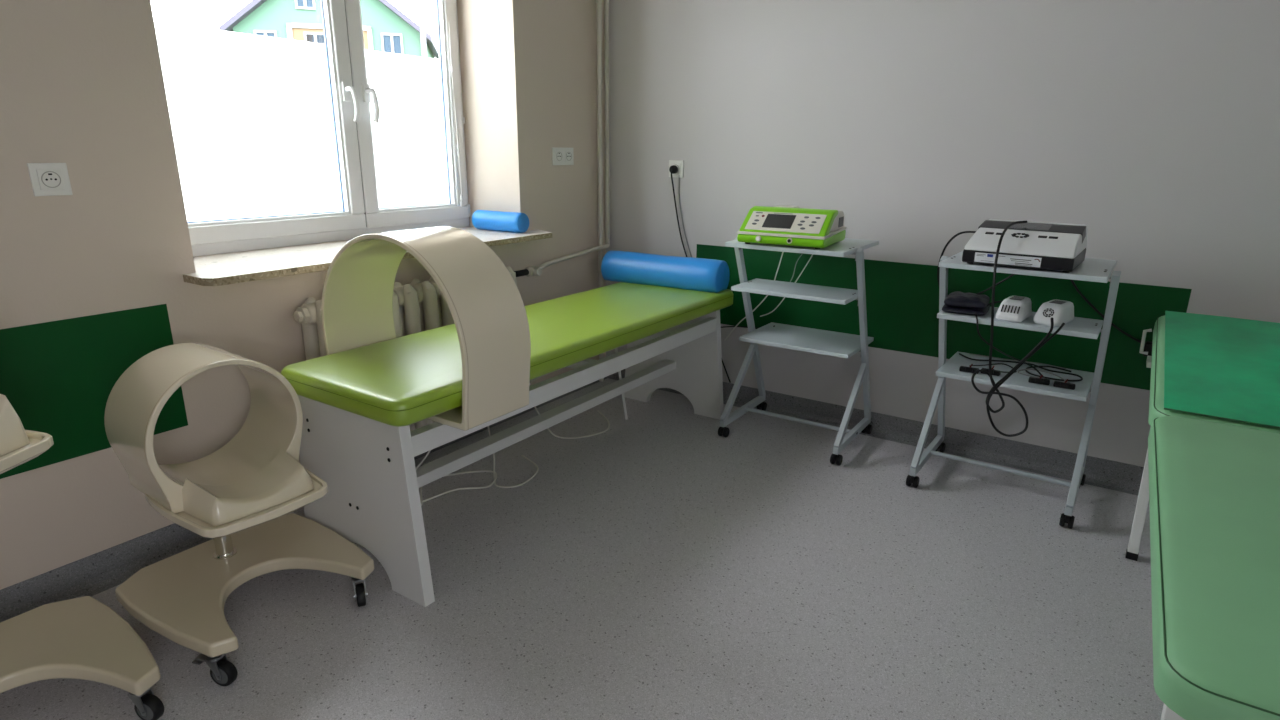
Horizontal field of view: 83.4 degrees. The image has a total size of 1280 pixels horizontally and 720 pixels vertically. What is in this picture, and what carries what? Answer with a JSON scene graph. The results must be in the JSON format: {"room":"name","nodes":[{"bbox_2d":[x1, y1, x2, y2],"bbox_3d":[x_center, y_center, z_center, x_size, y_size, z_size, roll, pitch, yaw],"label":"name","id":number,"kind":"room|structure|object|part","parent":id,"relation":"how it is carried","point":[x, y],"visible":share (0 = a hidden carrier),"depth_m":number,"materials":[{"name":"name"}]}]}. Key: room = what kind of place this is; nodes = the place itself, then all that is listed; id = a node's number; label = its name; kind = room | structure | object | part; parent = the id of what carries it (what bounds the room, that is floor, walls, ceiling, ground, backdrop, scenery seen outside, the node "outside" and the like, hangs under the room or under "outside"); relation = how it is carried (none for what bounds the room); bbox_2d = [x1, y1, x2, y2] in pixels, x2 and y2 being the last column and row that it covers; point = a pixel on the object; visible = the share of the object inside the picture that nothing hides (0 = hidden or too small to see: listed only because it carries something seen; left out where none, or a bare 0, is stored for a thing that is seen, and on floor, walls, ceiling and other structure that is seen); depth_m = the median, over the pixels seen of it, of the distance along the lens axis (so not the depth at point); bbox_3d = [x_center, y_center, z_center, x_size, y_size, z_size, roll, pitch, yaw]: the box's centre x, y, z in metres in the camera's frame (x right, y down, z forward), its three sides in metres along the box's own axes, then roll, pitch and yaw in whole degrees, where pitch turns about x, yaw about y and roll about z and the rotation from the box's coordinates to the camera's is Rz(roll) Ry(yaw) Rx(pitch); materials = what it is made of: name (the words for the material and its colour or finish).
{"room":"physiotherapy treatment room","nodes":[
{"label":"physiotherapy treatment room","id":0,"kind":"room"},
{"bbox_2d":[0,0,605,589],"bbox_3d":[-1.813,-0.664,1.714,0.450,2.970,5.200,11,20,32],"label":"wall","id":1,"kind":"structure","parent":0,"point":[82,86],"depth_m":2.05,"materials":[{"name":"beige paint"}]},
{"bbox_2d":[27,163,72,195],"bbox_3d":[-1.501,-0.460,1.830,0.012,0.081,0.081,11,20,32],"label":"wall socket","id":2,"kind":"object","parent":1,"relation":"attached to","point":[47,179],"visible":1,"depth_m":1.82,"materials":[{"name":"white plastic"}]},
{"bbox_2d":[0,304,187,478],"bbox_3d":[-1.984,0.264,1.308,0.003,0.381,2.134,11,20,32],"label":"wall panel","id":3,"kind":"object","parent":1,"relation":"attached to","point":[59,377],"depth_m":1.95,"materials":[{"name":"green paint"}]},
{"bbox_2d":[0,377,607,621],"bbox_3d":[-1.620,0.638,1.954,0.045,0.100,5.200,11,20,32],"label":"baseboard","id":4,"kind":"structure","parent":1,"relation":"attached to","point":[91,575],"depth_m":2.08,"materials":[{"name":"grey plastic"}]},
{"bbox_2d":[154,0,552,285],"bbox_3d":[-1.014,-1.145,2.619,0.535,1.485,1.572,11,20,32],"label":"window","id":5,"kind":"structure","parent":1,"relation":"in","point":[289,152],"depth_m":2.74,"materials":[{"name":"white plastic"}]},
{"bbox_3d":[-1.391,-1.122,2.469,0.067,1.392,0.846,11,20,32],"label":"sash","id":6,"kind":"part","parent":5,"relation":"part of","materials":[{"name":"white plastic"}]},
{"bbox_3d":[-1.242,-1.184,2.701,0.056,1.462,1.450,11,20,32],"label":"frame","id":7,"kind":"part","parent":5,"relation":"part of","materials":[{"name":"white plastic"}]},
{"bbox_3d":[-1.126,-1.006,2.805,0.059,0.150,0.029,8,18,23],"label":"handle","id":8,"kind":"part","parent":5,"relation":"part of","materials":[{"name":"white plastic"}]},
{"bbox_3d":[-1.017,-0.444,2.823,0.525,0.024,1.572,11,20,32],"label":"sill","id":9,"kind":"part","parent":5,"relation":"part of","materials":[{"name":"stone"}]},
{"bbox_3d":[-1.075,-1.027,2.878,0.059,0.150,0.029,8,18,23],"label":"handle","id":10,"kind":"part","parent":5,"relation":"part of","materials":[{"name":"white plastic"}]},
{"bbox_3d":[-0.997,-1.284,3.033,0.067,1.392,0.560,11,20,32],"label":"sash","id":11,"kind":"part","parent":5,"relation":"part of","materials":[{"name":"white plastic"}]},
{"bbox_3d":[-0.836,-1.099,3.262,0.012,0.794,0.022,11,20,32],"label":"blind cord","id":12,"kind":"part","parent":5,"relation":"part of","materials":[{"name":"white plastic"}]},
{"bbox_2d":[472,210,528,232],"bbox_3d":[-0.637,-0.633,3.277,0.275,0.089,0.090,10,19,30],"label":"bolster","id":13,"kind":"object","parent":5,"relation":"on","point":[515,222],"visible":1,"depth_m":3.23,"materials":[{"name":"blue plastic"}]},
{"bbox_2d":[293,266,541,430],"bbox_3d":[-0.811,-0.035,2.891,0.168,0.604,1.166,11,20,32],"label":"radiator","id":14,"kind":"object","parent":1,"relation":"attached to","point":[417,306],"visible":0.19,"depth_m":2.67,"materials":[{"name":"beige metal"}]},
{"bbox_2d":[552,147,573,164],"bbox_3d":[-0.367,-0.975,3.441,0.012,0.081,0.152,11,20,32],"label":"wall socket","id":15,"kind":"object","parent":1,"relation":"attached to","point":[560,156],"visible":1,"depth_m":3.43,"materials":[{"name":"white plastic"}]},
{"bbox_2d":[539,0,609,269],"bbox_3d":[-0.322,-1.516,3.249,0.060,2.177,0.629,10,19,28],"label":"supply pipe","id":16,"kind":"object","parent":1,"relation":"attached to","point":[606,2],"visible":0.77,"depth_m":3.58,"materials":[{"name":"beige metal"}]},
{"bbox_2d":[596,0,603,381],"bbox_3d":[-0.199,-1.251,3.544,0.025,2.850,0.025,11,20,32],"label":"riser pipe","id":17,"kind":"object","parent":1,"relation":"attached to","point":[599,2],"visible":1,"depth_m":3.58,"materials":[{"name":"beige metal"}]},
{"bbox_2d":[0,378,1163,719],"bbox_3d":[0.146,1.095,0.854,4.300,0.120,5.200,11,20,32],"label":"floor","id":18,"kind":"structure","parent":0,"point":[657,564],"depth_m":2.04,"materials":[{"name":"grey laminate"}]},
{"bbox_2d":[0,394,164,719],"bbox_3d":[-1.406,0.327,1.407,0.548,1.010,0.574,11,20,32],"label":"magnetic therapy applicator","id":19,"kind":"object","parent":18,"relation":"on","point":[84,638],"visible":1,"depth_m":1.60,"materials":[{"name":"beige plastic"}]},
{"bbox_2d":[0,430,53,473],"bbox_3d":[-1.409,0.195,1.344,0.456,0.032,0.346,3,17,9],"label":"tray","id":20,"kind":"object","parent":19,"relation":"on","point":[22,448],"depth_m":1.39,"materials":[{"name":"beige plastic"}]},
{"bbox_2d":[104,343,373,685],"bbox_3d":[-1.060,0.344,1.886,0.520,0.712,0.512,11,20,32],"label":"magnetic therapy applicator","id":21,"kind":"object","parent":18,"relation":"on","point":[242,495],"visible":1,"depth_m":1.86,"materials":[{"name":"beige plastic"}]},
{"bbox_2d":[144,467,327,537],"bbox_3d":[-1.079,0.343,1.909,0.462,0.032,0.348,11,20,32],"label":"tray","id":22,"kind":"object","parent":21,"relation":"on","point":[268,507],"depth_m":1.79,"materials":[{"name":"beige plastic"}]},
{"bbox_2d":[416,450,430,469],"bbox_3d":[-0.709,0.245,2.280,0.101,0.199,0.341,-2,17,-8],"label":"cable","id":23,"kind":"object","parent":18,"relation":"on","point":[428,452],"visible":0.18,"depth_m":2.29,"materials":[{"name":"white plastic"}]},
{"bbox_2d":[420,470,496,504],"bbox_3d":[-0.753,0.472,2.674,0.476,0.028,0.180,-10,19,-32],"label":"cable","id":24,"kind":"object","parent":18,"relation":"on","point":[492,483],"visible":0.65,"depth_m":2.66,"materials":[{"name":"white plastic"}]},
{"bbox_2d":[281,282,733,606],"bbox_3d":[-0.320,0.140,2.776,0.575,0.615,1.885,11,20,32],"label":"couch","id":25,"kind":"object","parent":18,"relation":"on","point":[359,405],"visible":0.82,"depth_m":2.18,"materials":[{"name":"green leather"}]},
{"bbox_3d":[-0.818,0.377,2.083,0.563,0.543,0.035,11,20,32],"label":"panel","id":26,"kind":"part","parent":25,"relation":"part of","materials":[{"name":"white laminate"}]},
{"bbox_2d":[321,226,530,430],"bbox_3d":[-0.649,-0.130,2.137,0.633,0.510,0.255,11,20,32],"label":"hoop applicator","id":27,"kind":"object","parent":25,"relation":"on","point":[485,304],"visible":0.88,"depth_m":2.03,"materials":[{"name":"beige plastic"}]},
{"bbox_3d":[-0.309,-0.119,2.694,0.551,0.072,1.882,11,20,32],"label":"mattress","id":28,"kind":"part","parent":25,"relation":"part of","materials":[{"name":"green leather"}]},
{"bbox_3d":[-0.143,0.032,2.612,0.035,0.059,1.720,11,20,32],"label":"rail","id":29,"kind":"part","parent":25,"relation":"part of","materials":[{"name":"white plastic"}]},
{"bbox_3d":[-0.337,-0.011,2.714,0.410,0.038,0.040,11,20,32],"label":"cross rail","id":30,"kind":"part","parent":25,"relation":"part of","materials":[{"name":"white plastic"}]},
{"bbox_2d":[601,250,729,292],"bbox_3d":[0.111,-0.421,3.358,0.605,0.140,0.160,10,19,29],"label":"bolster","id":31,"kind":"object","parent":25,"relation":"on","point":[687,273],"visible":1,"depth_m":3.28,"materials":[{"name":"blue leather"}]},
{"bbox_3d":[0.159,-0.027,3.484,0.563,0.543,0.035,11,20,32],"label":"panel","id":32,"kind":"part","parent":25,"relation":"part of","materials":[{"name":"white plastic"}]},
{"bbox_2d":[487,426,538,487],"bbox_3d":[-0.502,0.252,2.774,0.221,0.406,0.256,-12,21,-37],"label":"cable","id":33,"kind":"object","parent":18,"relation":"on","point":[487,426],"visible":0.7,"depth_m":2.80,"materials":[{"name":"white plastic"}]},
{"bbox_2d":[535,406,609,438],"bbox_3d":[-0.312,0.106,3.168,0.220,0.464,0.536,16,23,43],"label":"cable","id":34,"kind":"object","parent":18,"relation":"on","point":[535,406],"visible":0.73,"depth_m":3.17,"materials":[{"name":"white plastic"}]},
{"bbox_2d":[615,348,627,419],"bbox_3d":[-0.096,0.029,3.247,0.082,0.506,0.022,1,16,0],"label":"bar","id":35,"kind":"object","parent":18,"relation":"on","point":[616,349],"visible":0.44,"depth_m":3.28,"materials":[{"name":"white paint"}]},
{"bbox_2d":[718,238,878,465],"bbox_3d":[0.682,-0.074,3.076,0.554,0.874,0.520,11,20,32],"label":"trolley","id":36,"kind":"object","parent":18,"relation":"on","point":[824,342],"visible":0.99,"depth_m":3.02,"materials":[{"name":"white metal"}]},
{"bbox_3d":[0.487,-0.149,3.231,0.022,0.822,0.441,11,20,32],"label":"frame","id":37,"kind":"part","parent":36,"relation":"part of","materials":[{"name":"grey metal"}]},
{"bbox_2d":[721,325,774,328],"bbox_3d":[0.521,-0.162,3.439,0.038,0.070,0.321,-15,22,-41],"label":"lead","id":38,"kind":"object","parent":36,"relation":"attached to","point":[774,325],"visible":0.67,"depth_m":3.48,"materials":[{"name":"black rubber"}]},
{"bbox_2d":[725,252,783,340],"bbox_3d":[0.550,-0.315,3.339,0.064,0.528,0.343,-13,21,-39],"label":"lead","id":39,"kind":"object","parent":36,"relation":"hanging from","point":[782,252],"visible":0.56,"depth_m":3.38,"materials":[{"name":"white"}]},
{"bbox_2d":[760,254,812,316],"bbox_3d":[0.680,-0.358,3.241,0.051,0.389,0.314,-11,20,-34],"label":"lead","id":40,"kind":"object","parent":36,"relation":"hanging from","point":[812,254],"visible":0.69,"depth_m":3.24,"materials":[{"name":"white"}]},
{"bbox_2d":[737,205,846,248],"bbox_3d":[0.603,-0.531,2.839,0.346,0.138,0.320,10,19,28],"label":"physiotherapy device","id":41,"kind":"object","parent":36,"relation":"on","point":[788,225],"visible":1,"depth_m":2.75,"materials":[{"name":"green plastic"}]},
{"bbox_3d":[0.590,-0.617,2.909,0.085,0.014,0.079,10,19,28],"label":"handle","id":42,"kind":"part","parent":41,"relation":"part of","materials":[{"name":"white plastic"}]},
{"bbox_3d":[0.556,-0.529,2.756,0.294,0.064,0.089,10,19,28],"label":"control panel","id":43,"kind":"part","parent":41,"relation":"part of","materials":[{"name":"white plastic"}]},
{"bbox_2d":[731,278,857,304],"bbox_3d":[0.647,-0.286,2.955,0.484,0.017,0.243,11,20,32],"label":"shelf","id":44,"kind":"object","parent":36,"relation":"attached to","point":[827,294],"depth_m":2.92,"materials":[{"name":"white metal"}]},
{"bbox_2d":[725,238,878,256],"bbox_3d":[0.665,-0.474,2.925,0.484,0.017,0.445,11,20,32],"label":"shelf","id":45,"kind":"object","parent":36,"relation":"attached to","point":[848,246],"depth_m":2.77,"materials":[{"name":"white metal"}]},
{"bbox_2d":[739,322,873,358],"bbox_3d":[0.728,-0.092,3.142,0.484,0.017,0.343,11,20,32],"label":"shelf","id":46,"kind":"object","parent":36,"relation":"attached to","point":[824,342],"depth_m":3.10,"materials":[{"name":"white metal"}]},
{"bbox_3d":[0.913,-0.064,2.957,0.022,0.822,0.441,11,20,32],"label":"frame","id":47,"kind":"part","parent":36,"relation":"part of","materials":[{"name":"grey metal"}]},
{"bbox_2d":[906,251,1120,528],"bbox_3d":[1.348,0.071,2.608,0.554,0.874,0.520,12,20,34],"label":"trolley","id":48,"kind":"object","parent":18,"relation":"on","point":[1090,269],"visible":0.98,"depth_m":2.52,"materials":[{"name":"white metal"}]},
{"bbox_3d":[1.158,-0.006,2.768,0.022,0.822,0.441,12,20,34],"label":"frame","id":49,"kind":"part","parent":48,"relation":"part of","materials":[{"name":"grey metal"}]},
{"bbox_2d":[942,291,989,315],"bbox_3d":[1.164,-0.205,2.561,0.149,0.060,0.179,10,19,28],"label":"pouch","id":50,"kind":"object","parent":48,"relation":"on","point":[958,302],"visible":0.99,"depth_m":2.50,"materials":[{"name":"black fabric"}]},
{"bbox_2d":[975,312,1043,376],"bbox_3d":[1.301,-0.047,2.510,0.315,0.251,0.060,-1,17,-6],"label":"cable","id":51,"kind":"object","parent":50,"relation":"hanging from","point":[980,336],"visible":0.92,"depth_m":2.48,"materials":[{"name":"black rubber"}]},
{"bbox_2d":[959,364,978,373],"bbox_3d":[1.218,0.031,2.657,0.066,0.031,0.032,10,19,28],"label":"clip","id":52,"kind":"object","parent":48,"relation":"on","point":[970,369],"visible":0.89,"depth_m":2.65,"materials":[{"name":"black plastic"}]},
{"bbox_2d":[980,366,1000,375],"bbox_3d":[1.285,0.038,2.634,0.066,0.031,0.032,13,20,36],"label":"clip","id":53,"kind":"object","parent":48,"relation":"on","point":[994,372],"visible":0.7,"depth_m":2.62,"materials":[{"name":"black plastic"}]},
{"bbox_2d":[969,363,1016,372],"bbox_3d":[1.312,0.027,2.691,0.174,0.019,0.096,0,16,-3],"label":"cable","id":54,"kind":"object","parent":48,"relation":"on","point":[994,363],"visible":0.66,"depth_m":2.72,"materials":[{"name":"black rubber"}]},
{"bbox_2d":[996,296,1031,322],"bbox_3d":[1.281,-0.177,2.457,0.086,0.068,0.150,14,21,38],"label":"magnetic applicator","id":55,"kind":"object","parent":48,"relation":"on","point":[1017,309],"visible":1,"depth_m":2.42,"materials":[{"name":"white plastic"}]},
{"bbox_3d":[1.290,-0.211,2.458,0.036,0.002,0.058,14,21,38],"label":"label plate","id":56,"kind":"part","parent":55,"relation":"part of","materials":[{"name":"grey plastic"}]},
{"bbox_2d":[936,352,1093,401],"bbox_3d":[1.397,0.053,2.674,0.484,0.017,0.343,12,20,34],"label":"shelf","id":57,"kind":"object","parent":48,"relation":"attached to","point":[949,369],"depth_m":2.62,"materials":[{"name":"white metal"}]},
{"bbox_2d":[969,353,1065,368],"bbox_3d":[1.466,0.003,2.801,0.341,0.004,0.024,11,20,32],"label":"cable","id":58,"kind":"object","parent":48,"relation":"on","point":[969,353],"visible":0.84,"depth_m":2.80,"materials":[{"name":"grey plastic"}]},
{"bbox_2d":[971,323,1064,436],"bbox_3d":[1.234,0.065,2.357,0.253,0.382,0.093,5,17,13],"label":"cable","id":59,"kind":"object","parent":48,"relation":"hanging from","point":[1062,324],"visible":1,"depth_m":2.37,"materials":[{"name":"black rubber"}]},
{"bbox_2d":[937,307,1102,338],"bbox_3d":[1.312,-0.141,2.489,0.484,0.017,0.243,12,20,34],"label":"shelf","id":60,"kind":"object","parent":48,"relation":"attached to","point":[1079,327],"depth_m":2.40,"materials":[{"name":"white"}]},
{"bbox_2d":[959,353,1082,380],"bbox_3d":[1.420,0.026,2.709,0.434,0.012,0.159,11,20,32],"label":"cable","id":61,"kind":"object","parent":48,"relation":"on","point":[1034,365],"visible":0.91,"depth_m":2.69,"materials":[{"name":"black rubber"}]},
{"bbox_2d":[962,219,1087,272],"bbox_3d":[1.280,-0.384,2.382,0.320,0.128,0.311,12,20,35],"label":"physiotherapy device","id":62,"kind":"object","parent":48,"relation":"on","point":[1031,244],"visible":0.98,"depth_m":2.31,"materials":[{"name":"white plastic"}]},
{"bbox_2d":[937,231,1014,294],"bbox_3d":[1.314,-0.357,2.770,0.227,0.297,0.316,-4,17,-16],"label":"lead","id":63,"kind":"object","parent":62,"relation":"attached to","point":[963,232],"visible":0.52,"depth_m":2.79,"materials":[{"name":"black rubber"}]},
{"bbox_2d":[977,254,1031,265],"bbox_3d":[1.161,-0.319,2.292,0.165,0.024,0.001,12,20,35],"label":"print","id":64,"kind":"object","parent":62,"relation":"on","point":[978,254],"depth_m":2.27},
{"bbox_2d":[986,220,1053,412],"bbox_3d":[1.260,-0.135,2.371,0.191,0.618,0.256,11,20,32],"label":"cable","id":65,"kind":"object","parent":62,"relation":"hanging from","point":[1016,222],"visible":1,"depth_m":2.32,"materials":[{"name":"black rubber"}]},
{"bbox_2d":[939,251,1116,282],"bbox_3d":[1.331,-0.330,2.458,0.484,0.017,0.445,12,20,34],"label":"shelf","id":66,"kind":"object","parent":48,"relation":"attached to","point":[1091,269],"depth_m":2.30,"materials":[{"name":"white metal"}]},
{"bbox_2d":[1028,375,1049,384],"bbox_3d":[1.409,0.069,2.535,0.066,0.031,0.032,10,19,28],"label":"clip","id":67,"kind":"object","parent":48,"relation":"on","point":[1040,380],"visible":1,"depth_m":2.52,"materials":[{"name":"black plastic"}]},
{"bbox_2d":[1018,369,1069,382],"bbox_3d":[1.466,0.059,2.590,0.095,0.018,0.187,-5,17,-19],"label":"cable","id":68,"kind":"object","parent":48,"relation":"on","point":[1022,369],"visible":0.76,"depth_m":2.62,"materials":[{"name":"grey plastic"}]},
{"bbox_2d":[1033,300,1073,326],"bbox_3d":[1.386,-0.159,2.401,0.150,0.068,0.086,-14,22,-40],"label":"magnetic applicator","id":69,"kind":"object","parent":48,"relation":"on","point":[1061,311],"visible":0.99,"depth_m":2.37,"materials":[{"name":"white plastic"}]},
{"bbox_3d":[1.397,-0.193,2.401,0.058,0.002,0.036,-14,22,-40],"label":"label plate","id":70,"kind":"part","parent":69,"relation":"part of","materials":[{"name":"grey plastic"}]},
{"bbox_2d":[1053,379,1075,389],"bbox_3d":[1.472,0.082,2.491,0.066,0.031,0.032,10,19,29],"label":"clip","id":71,"kind":"object","parent":48,"relation":"on","point":[1056,383],"visible":1,"depth_m":2.48,"materials":[{"name":"black plastic"}]},
{"bbox_3d":[1.577,0.082,2.484,0.022,0.822,0.441,12,20,34],"label":"frame","id":72,"kind":"part","parent":48,"relation":"part of","materials":[{"name":"grey metal"}]},
{"bbox_2d":[1070,279,1140,342],"bbox_3d":[1.665,-0.214,2.618,0.365,0.297,0.082,5,17,14],"label":"lead","id":73,"kind":"object","parent":48,"relation":"hanging from","point":[1072,281],"visible":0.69,"depth_m":2.64,"materials":[{"name":"black rubber"}]},
{"bbox_2d":[1125,315,1279,719],"bbox_3d":[1.437,0.456,1.577,0.655,0.724,1.936,11,20,32],"label":"couch","id":74,"kind":"object","parent":18,"relation":"on","point":[1210,486],"visible":0.86,"depth_m":1.15,"materials":[{"name":"green leather"}]},
{"bbox_3d":[1.600,0.354,2.260,0.028,0.515,0.181,11,20,32],"label":"leg","id":75,"kind":"part","parent":74,"relation":"part of","materials":[{"name":"white paint"}]},
{"bbox_3d":[1.688,-0.041,2.376,0.057,0.115,0.090,11,20,32],"label":"ratchet handle","id":76,"kind":"part","parent":74,"relation":"part of","materials":[{"name":"white paint"}]},
{"bbox_3d":[0.797,0.686,1.109,0.028,0.515,0.186,11,20,32],"label":"leg","id":77,"kind":"part","parent":74,"relation":"part of","materials":[{"name":"white paint"}]},
{"bbox_3d":[1.768,0.062,1.944,0.628,0.069,0.800,11,28,32],"label":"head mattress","id":78,"kind":"part","parent":74,"relation":"part of","materials":[{"name":"green leather"}]},
{"bbox_3d":[1.229,0.339,1.190,0.628,0.070,1.140,11,20,32],"label":"mattress","id":79,"kind":"part","parent":74,"relation":"part of","materials":[{"name":"green leather"}]},
{"bbox_2d":[1164,311,1279,427],"bbox_3d":[1.772,0.029,1.923,0.602,0.115,0.769,11,20,32],"label":"sheet","id":80,"kind":"object","parent":74,"relation":"on","point":[1227,368],"visible":1,"depth_m":1.97,"materials":[{"name":"teal fabric"}]},
{"bbox_2d":[606,0,1279,466],"bbox_3d":[1.560,-0.914,2.672,4.950,2.970,0.200,11,20,32],"label":"wall","id":81,"kind":"structure","parent":0,"point":[1151,126],"depth_m":2.80,"materials":[{"name":"grey paint"}]},
{"bbox_2d":[669,160,683,177],"bbox_3d":[0.175,-0.931,3.500,0.081,0.081,0.012,11,20,32],"label":"wall socket","id":82,"kind":"object","parent":81,"relation":"attached to","point":[679,163],"visible":0.84,"depth_m":3.49,"materials":[{"name":"white plastic"}]},
{"bbox_2d":[679,177,691,256],"bbox_3d":[0.238,-0.648,3.538,0.123,0.506,0.007,11,20,32],"label":"power cord","id":83,"kind":"object","parent":82,"relation":"hanging from","point":[679,177],"visible":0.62,"depth_m":3.54,"materials":[{"name":"grey plastic"}]},
{"bbox_2d":[669,165,730,382],"bbox_3d":[0.303,-0.417,3.530,0.393,1.032,0.041,12,20,33],"label":"cable","id":84,"kind":"object","parent":81,"relation":"attached to","point":[673,169],"visible":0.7,"depth_m":3.54,"materials":[{"name":"black rubber"}]},
{"bbox_2d":[607,369,1143,495],"bbox_3d":[1.583,0.396,2.880,4.300,0.100,0.045,11,20,32],"label":"baseboard","id":85,"kind":"structure","parent":81,"relation":"attached to","point":[1099,472],"depth_m":3.03,"materials":[{"name":"grey plastic"}]},
{"bbox_2d":[696,244,1191,389],"bbox_3d":[1.095,-0.226,3.067,1.966,0.381,0.003,11,20,32],"label":"wall panel","id":86,"kind":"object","parent":81,"relation":"attached to","point":[902,299],"depth_m":2.97,"materials":[{"name":"green paint"}]},
{"bbox_2d":[1143,341,1151,355],"bbox_3d":[1.835,-0.038,2.576,0.050,0.050,0.041,11,20,32],"label":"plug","id":87,"kind":"object","parent":81,"relation":"attached to","point":[1148,344],"visible":0.34,"depth_m":2.57,"materials":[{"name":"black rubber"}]},
{"label":"outside","id":88,"kind":"structure","parent":0,"visible":0},
{"bbox_3d":[-0.200,0.971,4.317,140.000,0.050,120.000,11,20,32],"label":"ground","id":89,"kind":"structure","parent":88,"visible":0},
{"bbox_2d":[219,0,438,58],"bbox_3d":[-15.796,-15.176,39.199,9.450,10.880,9.900,-3,17,-11],"label":"gabled house","id":90,"kind":"structure","parent":89,"relation":"on","point":[386,28],"depth_m":34.26,"materials":[{"name":"green paint"}]},
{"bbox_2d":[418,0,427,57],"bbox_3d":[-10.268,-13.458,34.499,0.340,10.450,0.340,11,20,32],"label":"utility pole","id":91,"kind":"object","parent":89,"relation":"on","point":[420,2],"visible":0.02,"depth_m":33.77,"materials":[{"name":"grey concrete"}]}
]}

